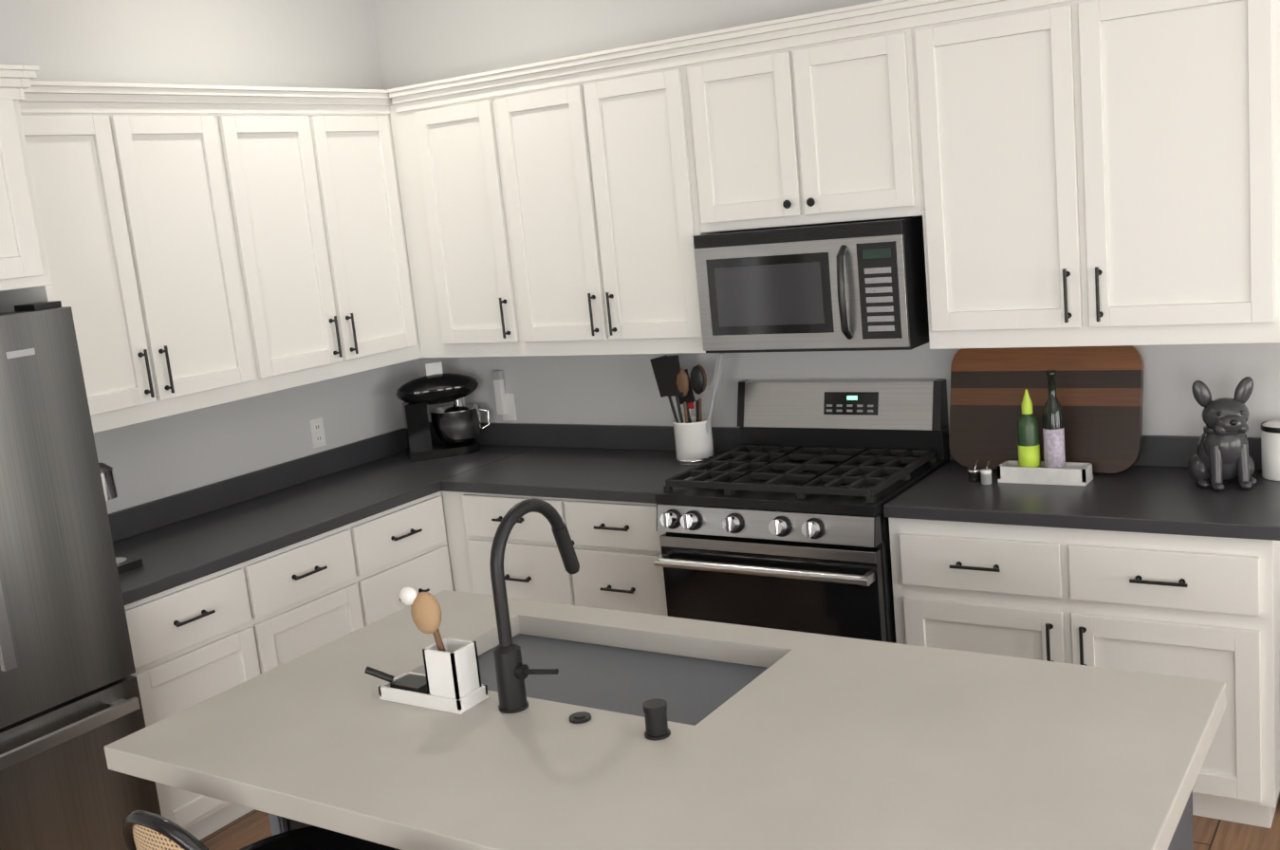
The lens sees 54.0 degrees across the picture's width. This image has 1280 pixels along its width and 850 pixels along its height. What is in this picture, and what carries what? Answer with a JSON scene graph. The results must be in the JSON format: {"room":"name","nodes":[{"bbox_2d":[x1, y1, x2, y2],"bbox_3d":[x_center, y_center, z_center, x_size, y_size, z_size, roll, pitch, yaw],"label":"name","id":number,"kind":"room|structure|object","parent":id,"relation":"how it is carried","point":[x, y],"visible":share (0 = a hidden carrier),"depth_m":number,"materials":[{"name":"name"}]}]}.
{"room":"kitchen","nodes":[
{"label":"kitchen","id":0,"kind":"room"},
{"bbox_2d":[0,0,25,65],"bbox_3d":[-2.296,-1.263,3.200,0.600,0.728,1.053,1,12,33],"label":"soffit","id":1,"kind":"structure","parent":0,"point":[11,52],"depth_m":3.49,"materials":[{"name":"grey paint"}]},
{"bbox_2d":[14,0,420,514],"bbox_3d":[-3.265,0.219,2.450,0.150,3.180,8.400,1,12,33],"label":"wall","id":2,"kind":"structure","parent":0,"point":[320,44],"depth_m":4.82,"materials":[{"name":"grey paint"}]},
{"bbox_2d":[18,80,185,433],"bbox_3d":[-1.906,-0.511,4.040,0.348,1.077,0.532,1,12,33],"label":"upper cabinet","id":3,"kind":"object","parent":2,"relation":"attached to","point":[86,161],"depth_m":4.03,"materials":[{"name":"white wood"}]},
{"bbox_2d":[129,83,280,411],"bbox_3d":[-1.682,-0.594,4.379,0.348,1.077,0.559,1,12,33],"label":"upper cabinet","id":4,"kind":"object","parent":2,"relation":"attached to","point":[194,149],"depth_m":4.35,"materials":[{"name":"white wood"}]},
{"bbox_2d":[235,87,364,389],"bbox_3d":[-1.456,-0.678,4.720,0.348,1.077,0.568,1,12,33],"label":"upper cabinet","id":5,"kind":"object","parent":2,"relation":"attached to","point":[287,133],"depth_m":4.71,"materials":[{"name":"white wood"}]},
{"bbox_2d":[308,417,326,448],"bbox_3d":[-1.341,0.032,5.229,0.008,0.120,0.072,1,12,33],"label":"outlet","id":6,"kind":"object","parent":2,"relation":"attached to","point":[317,433],"visible":1,"depth_m":5.22,"materials":[{"name":"white plastic"}]},
{"bbox_2d":[326,88,409,371],"bbox_3d":[-1.247,-0.756,5.037,0.348,1.077,0.483,1,12,33],"label":"upper cabinet","id":7,"kind":"object","parent":2,"relation":"attached to","point":[354,120],"depth_m":4.99,"materials":[{"name":"white wood"}]},
{"bbox_2d":[200,797,1279,849],"bbox_3d":[0.715,1.879,0.224,9.400,0.060,8.400,1,12,33],"label":"floor","id":8,"kind":"structure","parent":0,"point":[251,826],"depth_m":3.60,"materials":[{"name":"brown wood"}]},
{"bbox_2d":[0,64,55,312],"bbox_3d":[-2.111,0.298,3.462,0.666,2.445,1.048,1,12,33],"label":"upper cabinet","id":9,"kind":"object","parent":8,"relation":"on","point":[25,276],"visible":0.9,"depth_m":3.48,"materials":[{"name":"white wood"}]},
{"bbox_2d":[0,300,161,849],"bbox_3d":[-2.022,0.618,3.469,0.782,1.798,0.908,1,12,33],"label":"fridge","id":10,"kind":"object","parent":8,"relation":"on","point":[70,705],"visible":1,"depth_m":3.48,"materials":[{"name":"grey metal"}]},
{"bbox_2d":[124,553,283,840],"bbox_3d":[-1.639,0.917,4.225,0.638,0.872,0.550,1,12,33],"label":"base cabinet","id":11,"kind":"object","parent":8,"relation":"on","point":[194,641],"depth_m":4.02,"materials":[{"name":"white wood"}]},
{"bbox_2d":[122,810,394,849],"bbox_3d":[-0.699,1.099,2.511,0.402,0.938,0.515,1,12,33],"label":"bar stool","id":12,"kind":"object","parent":8,"relation":"on","point":[144,830],"visible":0.92,"depth_m":2.32,"materials":[{"name":"black"}]},
{"bbox_2d":[268,521,371,663],"bbox_3d":[-1.414,0.833,4.564,0.638,0.872,0.549,1,12,33],"label":"base cabinet","id":13,"kind":"object","parent":8,"relation":"on","point":[320,586],"depth_m":4.42,"materials":[{"name":"white wood"}]},
{"bbox_2d":[355,491,454,623],"bbox_3d":[-1.154,0.737,4.958,0.638,0.872,0.548,1,12,33],"label":"base cabinet","id":14,"kind":"object","parent":8,"relation":"on","point":[405,545],"depth_m":4.76,"materials":[{"name":"white wood"}]},
{"bbox_2d":[439,490,568,604],"bbox_3d":[-0.327,0.628,5.109,0.607,0.872,0.638,1,12,33],"label":"base cabinet","id":15,"kind":"object","parent":8,"relation":"on","point":[533,568],"depth_m":4.81,"materials":[{"name":"white wood"}]},
{"bbox_2d":[108,421,529,605],"bbox_3d":[-1.264,0.265,4.755,0.659,0.140,2.083,1,12,33],"label":"countertop","id":16,"kind":"structure","parent":15,"relation":"on","point":[179,539],"depth_m":4.66,"materials":[{"name":"black stone"}]},
{"bbox_2d":[98,463,143,574],"bbox_3d":[-1.786,0.309,3.986,0.242,0.345,0.247,1,12,33],"label":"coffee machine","id":17,"kind":"object","parent":16,"relation":"on","point":[123,564],"visible":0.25,"depth_m":3.99,"materials":[{"name":"silver metal"}]},
{"bbox_2d":[395,361,490,462],"bbox_3d":[-0.875,-0.071,5.440,0.322,0.400,0.340,1,12,33],"label":"stand mixer","id":18,"kind":"object","parent":16,"relation":"on","point":[456,426],"visible":1,"depth_m":5.39,"materials":[{"name":"black"}]},
{"bbox_2d":[556,498,667,616],"bbox_3d":[0.113,0.636,4.821,0.444,0.872,0.638,1,12,33],"label":"base cabinet","id":19,"kind":"object","parent":8,"relation":"on","point":[617,545],"depth_m":4.52,"materials":[{"name":"white wood"}]},
{"bbox_2d":[438,423,741,503],"bbox_3d":[-0.176,0.134,4.885,1.014,0.140,0.642,1,12,33],"label":"countertop","id":20,"kind":"structure","parent":19,"relation":"on","point":[620,463],"depth_m":4.99,"materials":[{"name":"black stone"}]},
{"bbox_2d":[649,352,724,464],"bbox_3d":[0.200,-0.066,4.769,0.328,0.419,0.150,1,12,33],"label":"utensil crock","id":21,"kind":"object","parent":20,"relation":"on","point":[694,439],"visible":0.98,"depth_m":4.74,"materials":[{"name":"white ceramic"}]},
{"bbox_2d":[269,798,1193,849],"bbox_3d":[0.077,1.039,2.582,1.842,0.879,0.886,1,12,33],"label":"kitchen island","id":22,"kind":"object","parent":8,"relation":"on","point":[1184,841],"depth_m":2.36,"materials":[{"name":"grey"}]},
{"bbox_2d":[104,590,1226,849],"bbox_3d":[0.002,0.593,2.461,1.950,0.050,1.040,1,12,33],"label":"island countertop","id":23,"kind":"structure","parent":22,"relation":"on","point":[832,742],"depth_m":2.29,"materials":[{"name":"beige stone"}]},
{"bbox_2d":[364,587,488,714],"bbox_3d":[-0.464,0.451,2.635,0.265,0.255,0.093,1,12,33],"label":"sink caddy","id":24,"kind":"object","parent":23,"relation":"on","point":[449,680],"visible":1,"depth_m":2.58,"materials":[{"name":"white ceramic"}]},
{"bbox_2d":[489,498,579,713],"bbox_3d":[-0.179,0.353,2.593,0.147,0.407,0.292,1,12,33],"label":"faucet","id":25,"kind":"object","parent":23,"relation":"on","point":[512,672],"visible":1,"depth_m":2.52,"materials":[{"name":"black metal"}]},
{"bbox_2d":[477,628,760,719],"bbox_3d":[-0.088,0.660,2.791,0.784,0.204,0.439,1,12,33],"label":"sink","id":26,"kind":"object","parent":23,"relation":"in","point":[596,671],"depth_m":2.82,"materials":[{"name":"grey metal"}]},
{"bbox_2d":[568,698,670,740],"bbox_3d":[-0.045,0.549,2.406,0.231,0.062,0.053,1,12,33],"label":"soap dispenser","id":27,"kind":"object","parent":23,"relation":"on","point":[654,710],"visible":1,"depth_m":2.34,"materials":[{"name":"black metal"}]},
{"bbox_2d":[653,379,950,643],"bbox_3d":[0.586,0.498,4.395,0.800,1.202,0.758,1,12,33],"label":"range","id":28,"kind":"object","parent":8,"relation":"on","point":[779,520],"visible":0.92,"depth_m":4.21,"materials":[{"name":"silver metal"}]},
{"bbox_2d":[888,518,1035,659],"bbox_3d":[1.237,0.657,4.082,0.616,0.872,0.638,1,12,33],"label":"base cabinet","id":29,"kind":"object","parent":8,"relation":"on","point":[966,586],"depth_m":3.83,"materials":[{"name":"white wood"}]},
{"bbox_2d":[1031,526,1279,828],"bbox_3d":[1.626,0.665,3.826,0.615,0.872,0.638,1,12,33],"label":"base cabinet","id":30,"kind":"object","parent":8,"relation":"on","point":[1193,606],"depth_m":3.51,"materials":[{"name":"white wood"}]},
{"bbox_2d":[883,435,1279,540],"bbox_3d":[1.392,0.164,3.855,1.116,0.140,0.642,1,12,33],"label":"countertop","id":31,"kind":"structure","parent":30,"relation":"on","point":[1159,494],"depth_m":3.74,"materials":[{"name":"black stone"}]},
{"bbox_2d":[967,460,992,484],"bbox_3d":[1.097,0.147,4.060,0.088,0.076,0.071,1,12,33],"label":"spice jars","id":32,"kind":"object","parent":31,"relation":"on","point":[983,476],"visible":1,"depth_m":4.06,"materials":[{"name":"glass"}]},
{"bbox_2d":[997,370,1093,485],"bbox_3d":[1.272,0.004,3.970,0.274,0.355,0.095,1,12,33],"label":"tray","id":33,"kind":"object","parent":31,"relation":"on","point":[1029,466],"visible":1,"depth_m":3.96,"materials":[{"name":"stone"}]},
{"bbox_2d":[948,345,1143,473],"bbox_3d":[1.321,-0.063,4.122,0.615,0.425,0.030,1,-2,33],"label":"cutting board","id":34,"kind":"object","parent":31,"relation":"on","point":[1099,393],"visible":0.77,"depth_m":4.09,"materials":[{"name":"brown wood"}]},
{"bbox_2d":[1187,376,1257,490],"bbox_3d":[1.724,0.020,3.732,0.193,0.319,0.206,1,12,33],"label":"statue","id":35,"kind":"object","parent":31,"relation":"on","point":[1220,456],"visible":1,"depth_m":3.68,"materials":[{"name":"grey ceramic"}]},
{"bbox_2d":[1260,419,1279,481],"bbox_3d":[1.923,0.073,3.755,0.125,0.168,0.125,1,12,33],"label":"canister","id":36,"kind":"object","parent":31,"relation":"on","point":[1270,447],"visible":1,"depth_m":3.73,"materials":[{"name":"white ceramic"}]},
{"bbox_2d":[371,0,1279,456],"bbox_3d":[2.845,-0.523,3.214,9.200,3.180,0.150,1,12,33],"label":"wall","id":37,"kind":"structure","parent":0,"point":[424,40],"depth_m":4.94,"materials":[{"name":"grey paint"}]},
{"bbox_2d":[375,68,535,360],"bbox_3d":[-0.644,-0.826,5.099,0.627,1.077,0.415,1,12,33],"label":"upper cabinet","id":38,"kind":"object","parent":37,"relation":"attached to","point":[450,164],"depth_m":4.99,"materials":[{"name":"white wood"}]},
{"bbox_2d":[491,370,516,420],"bbox_3d":[-0.592,-0.127,5.472,0.082,0.225,0.032,1,12,33],"label":"electrical outlet","id":39,"kind":"object","parent":37,"relation":"attached to","point":[505,405],"visible":1,"depth_m":5.47,"materials":[{"name":"white plastic"}]},
{"bbox_2d":[504,60,588,355],"bbox_3d":[-0.253,-0.826,4.882,0.560,1.077,0.348,1,12,33],"label":"upper cabinet","id":40,"kind":"object","parent":37,"relation":"attached to","point":[538,124],"depth_m":4.75,"materials":[{"name":"white wood"}]},
{"bbox_2d":[557,34,717,354],"bbox_3d":[0.109,-0.819,4.644,0.573,1.077,0.348,1,12,33],"label":"upper cabinet","id":41,"kind":"object","parent":37,"relation":"attached to","point":[638,122],"depth_m":4.52,"materials":[{"name":"white wood"}]},
{"bbox_2d":[702,22,778,232],"bbox_3d":[0.463,-1.021,4.360,0.473,0.650,0.348,1,12,33],"label":"upper cabinet","id":42,"kind":"object","parent":37,"relation":"attached to","point":[733,59],"depth_m":4.24,"materials":[{"name":"white wood"}]},
{"bbox_2d":[762,0,922,226],"bbox_3d":[0.747,-1.016,4.173,0.472,0.650,0.348,1,12,33],"label":"upper cabinet","id":43,"kind":"object","parent":37,"relation":"attached to","point":[844,115],"depth_m":4.03,"materials":[{"name":"white wood"}]},
{"bbox_2d":[693,215,929,353],"bbox_3d":[0.614,-0.481,4.327,0.760,0.414,0.451,1,12,33],"label":"microwave","id":44,"kind":"object","parent":43,"relation":"attached to","point":[854,286],"visible":1,"depth_m":4.15,"materials":[{"name":"silver metal"}]},
{"bbox_2d":[910,0,1055,349],"bbox_3d":[1.168,-0.799,3.948,0.637,1.077,0.348,1,12,33],"label":"upper cabinet","id":45,"kind":"object","parent":37,"relation":"attached to","point":[981,88],"depth_m":3.83,"materials":[{"name":"white wood"}]},
{"bbox_2d":[1043,0,1279,347],"bbox_3d":[1.571,-0.791,3.683,0.603,1.077,0.348,1,12,33],"label":"upper cabinet","id":46,"kind":"object","parent":37,"relation":"attached to","point":[1078,173],"depth_m":3.56,"materials":[{"name":"white wood"}]}
]}

